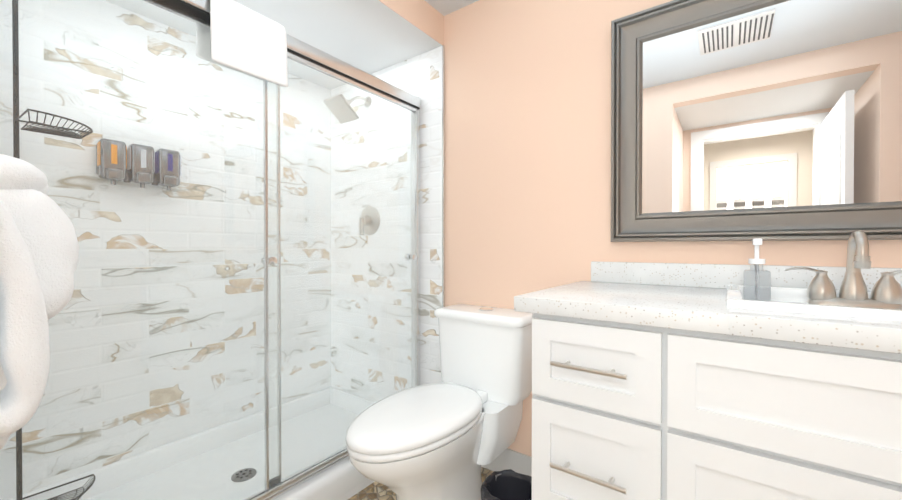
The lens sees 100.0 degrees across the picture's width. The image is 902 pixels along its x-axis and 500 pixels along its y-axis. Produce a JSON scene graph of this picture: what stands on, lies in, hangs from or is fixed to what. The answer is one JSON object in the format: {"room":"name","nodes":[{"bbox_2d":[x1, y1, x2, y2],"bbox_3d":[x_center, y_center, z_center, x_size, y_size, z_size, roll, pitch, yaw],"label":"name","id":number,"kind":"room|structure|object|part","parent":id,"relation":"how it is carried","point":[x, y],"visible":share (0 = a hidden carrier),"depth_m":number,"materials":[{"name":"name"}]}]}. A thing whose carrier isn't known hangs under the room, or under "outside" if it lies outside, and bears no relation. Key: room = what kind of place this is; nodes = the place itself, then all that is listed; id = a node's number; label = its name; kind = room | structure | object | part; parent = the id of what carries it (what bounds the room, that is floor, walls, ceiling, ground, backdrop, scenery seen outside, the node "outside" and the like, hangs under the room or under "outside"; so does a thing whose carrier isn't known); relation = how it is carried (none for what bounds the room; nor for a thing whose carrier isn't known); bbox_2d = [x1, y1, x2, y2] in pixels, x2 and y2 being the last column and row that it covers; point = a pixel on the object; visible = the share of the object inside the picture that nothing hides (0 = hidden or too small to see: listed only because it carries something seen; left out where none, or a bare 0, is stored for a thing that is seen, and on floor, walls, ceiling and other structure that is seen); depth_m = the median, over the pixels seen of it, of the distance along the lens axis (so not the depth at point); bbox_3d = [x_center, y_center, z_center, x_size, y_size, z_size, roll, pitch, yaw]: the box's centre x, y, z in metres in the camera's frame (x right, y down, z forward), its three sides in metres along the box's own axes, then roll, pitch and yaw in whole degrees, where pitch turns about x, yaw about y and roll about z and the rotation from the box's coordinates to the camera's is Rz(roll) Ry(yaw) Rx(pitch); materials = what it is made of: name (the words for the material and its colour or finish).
{"room":"bathroom","nodes":[
{"label":"bathroom","id":0,"kind":"room"},
{"bbox_2d":[0,0,330,499],"bbox_3d":[-1.269,-0.077,1.746,0.100,2.126,1.615,0,1,36],"label":"wall","id":1,"kind":"structure","parent":0,"point":[132,375],"depth_m":1.65,"materials":[{"name":"tile"}]},
{"bbox_2d":[96,138,179,190],"bbox_3d":[-1.284,-0.345,1.571,0.078,0.175,0.267,0,1,36],"label":"soap dispenser","id":2,"kind":"object","parent":1,"relation":"attached to","point":[150,158],"depth_m":1.54,"materials":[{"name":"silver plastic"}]},
{"bbox_2d":[331,46,441,401],"bbox_3d":[-0.404,-0.081,2.181,0.980,2.126,0.110,0,1,36],"label":"wall tile","id":3,"kind":"structure","parent":1,"relation":"attached to","point":[420,76],"depth_m":2.07,"materials":[{"name":"tile"}]},
{"bbox_2d":[323,94,371,123],"bbox_3d":[-0.545,-0.787,2.058,0.150,0.179,0.246,0,1,36],"label":"shower fixture","id":4,"kind":"object","parent":3,"relation":"attached to","point":[337,98],"depth_m":2.01,"materials":[{"name":"silver metal"}]},
{"bbox_2d":[359,206,379,234],"bbox_3d":[-0.483,-0.166,2.123,0.164,0.167,0.075,0,1,36],"label":"shower fixture","id":5,"kind":"object","parent":3,"relation":"attached to","point":[372,220],"depth_m":2.12,"materials":[{"name":"silver metal"}]},
{"bbox_2d":[442,45,444,382],"bbox_3d":[-0.036,-0.005,1.848,0.008,1.980,0.012,0,1,36],"label":"trim","id":6,"kind":"structure","parent":1,"relation":"attached to","point":[443,175],"depth_m":1.84,"materials":[{"name":"silver metal"}]},
{"bbox_2d":[104,0,441,89],"bbox_3d":[-0.882,-1.091,1.522,0.980,0.196,1.725,0,1,36],"label":"ceiling","id":7,"kind":"structure","parent":0,"point":[370,36],"depth_m":1.70,"materials":[{"name":"white paint"}]},
{"bbox_2d":[379,0,443,44],"bbox_3d":[-0.486,-1.088,1.232,0.002,0.196,1.525,0,1,36],"label":"wall","id":8,"kind":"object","parent":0,"point":[424,16],"visible":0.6,"depth_m":1.72,"materials":[{"name":"paint"}]},
{"bbox_2d":[348,467,493,499],"bbox_3d":[-0.353,1.026,-0.226,3.920,0.050,3.945,0,1,36],"label":"floor","id":9,"kind":"structure","parent":0,"point":[375,490],"depth_m":1.54,"materials":[{"name":"brown stone"}]},
{"bbox_2d":[0,0,420,499],"bbox_3d":[-0.845,0.111,1.567,0.794,1.752,1.402,0,1,36],"label":"shower enclosure","id":10,"kind":"object","parent":9,"relation":"on","point":[295,449],"visible":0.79,"depth_m":1.44,"materials":[{"name":"clear glass"}]},
{"bbox_2d":[12,0,95,499],"bbox_3d":[-1.360,-0.018,1.306,0.203,1.943,0.207,0,1,36],"label":"shower caddy","id":11,"kind":"object","parent":10,"relation":"on","point":[15,146],"depth_m":1.28,"materials":[{"name":"black metal"}]},
{"bbox_2d":[196,0,287,86],"bbox_3d":[-0.680,-0.673,1.242,0.125,0.230,0.241,0,1,36],"label":"towel","id":12,"kind":"object","parent":10,"relation":"hanging from","point":[247,41],"visible":0.96,"depth_m":1.20,"materials":[{"name":"white fabric"}]},
{"bbox_3d":[-0.587,0.047,1.375,0.064,1.622,1.400,0,1,36],"label":"frame","id":13,"kind":"part","parent":10,"relation":"part of","materials":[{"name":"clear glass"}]},
{"bbox_2d":[346,304,531,499],"bbox_3d":[-0.021,0.617,1.359,0.420,0.743,0.779,0,1,36],"label":"toilet","id":14,"kind":"object","parent":9,"relation":"on","point":[452,433],"visible":1,"depth_m":1.35,"materials":[{"name":"white ceramic"}]},
{"bbox_3d":[-0.102,0.559,1.295,0.342,0.064,0.580,0,1,36],"label":"seat","id":15,"kind":"part","parent":14,"relation":"part of","materials":[{"name":"white plastic"}]},
{"bbox_3d":[0.147,0.522,1.588,0.420,0.555,0.211,0,1,36],"label":"tank","id":16,"kind":"part","parent":14,"relation":"part of","materials":[{"name":"white ceramic"}]},
{"bbox_2d":[481,469,531,499],"bbox_3d":[0.199,0.882,1.253,0.189,0.214,0.196,0,1,36],"label":"trash bin","id":17,"kind":"object","parent":9,"relation":"on","point":[508,484],"visible":0.83,"depth_m":1.32,"materials":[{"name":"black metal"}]},
{"bbox_2d":[514,307,901,499],"bbox_3d":[0.914,0.578,0.789,1.378,0.830,0.600,0,1,36],"label":"bathroom vanity","id":18,"kind":"object","parent":9,"relation":"on","point":[668,381],"depth_m":0.76,"materials":[{"name":"white wood"}]},
{"bbox_2d":[514,279,901,342],"bbox_3d":[0.906,0.135,0.809,1.418,0.056,0.573,0,1,36],"label":"countertop","id":19,"kind":"structure","parent":18,"relation":"on","point":[712,306],"depth_m":0.80,"materials":[{"name":"white stone"}]},
{"bbox_2d":[743,238,770,300],"bbox_3d":[0.851,0.056,1.053,0.058,0.174,0.065,0,1,36],"label":"soap bottle","id":20,"kind":"object","parent":19,"relation":"on","point":[756,281],"visible":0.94,"depth_m":1.04,"materials":[{"name":"white"}]},
{"bbox_2d":[734,295,901,306],"bbox_3d":[0.890,0.193,0.791,0.459,0.130,0.267,0,1,36],"label":"sink","id":21,"kind":"object","parent":19,"relation":"in","point":[863,301],"depth_m":0.93,"materials":[{"name":"white ceramic"}]},
{"bbox_2d":[782,231,901,302],"bbox_3d":[0.981,0.049,0.915,0.254,0.190,0.120,0,1,36],"label":"faucet","id":22,"kind":"object","parent":19,"relation":"on","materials":[{"name":"silver metal"}]},
{"bbox_2d":[425,0,478,15],"bbox_3d":[0.397,-1.156,0.584,2.188,0.050,1.725,0,1,36],"label":"ceiling","id":23,"kind":"structure","parent":0,"point":[444,7],"depth_m":1.76,"materials":[{"name":"white paint"}]},
{"bbox_2d":[444,0,901,456],"bbox_3d":[0.877,-0.073,1.248,2.190,2.126,0.100,0,1,36],"label":"wall","id":24,"kind":"structure","parent":0,"point":[527,146],"depth_m":1.57,"materials":[{"name":"beige"}]},
{"bbox_2d":[481,448,531,475],"bbox_3d":[0.247,0.927,1.649,0.692,0.120,0.010,0,1,36],"label":"baseboard","id":25,"kind":"structure","parent":24,"relation":"attached to","point":[516,461],"depth_m":1.63,"materials":[{"name":"white wood"}]},
{"bbox_2d":[611,0,901,241],"bbox_3d":[1.051,-0.424,1.032,1.158,0.795,0.038,0,1,36],"label":"framed mirror","id":26,"kind":"object","parent":24,"relation":"attached to","point":[750,120],"visible":1,"depth_m":1.14,"materials":[{"name":"grey metal"}]},
{"bbox_2d":[591,261,885,286],"bbox_3d":[1.086,0.084,1.019,1.378,0.075,0.020,0,1,36],"label":"backsplash","id":27,"kind":"structure","parent":0,"relation":"attached to","point":[680,274],"depth_m":1.24,"materials":[{"name":"white stone"}]},
{"bbox_3d":[-0.693,-0.067,0.384,0.949,2.126,0.100,0,1,36],"label":"wall","id":28,"kind":"structure","parent":0,"visible":0},
{"bbox_2d":[0,154,78,449],"bbox_3d":[-0.658,0.099,0.538,0.537,0.470,0.188,0,1,36],"label":"towel","id":29,"kind":"object","parent":28,"relation":"attached to","point":[39,249],"visible":1,"depth_m":0.47,"materials":[{"name":"white terry cloth"}]}
]}

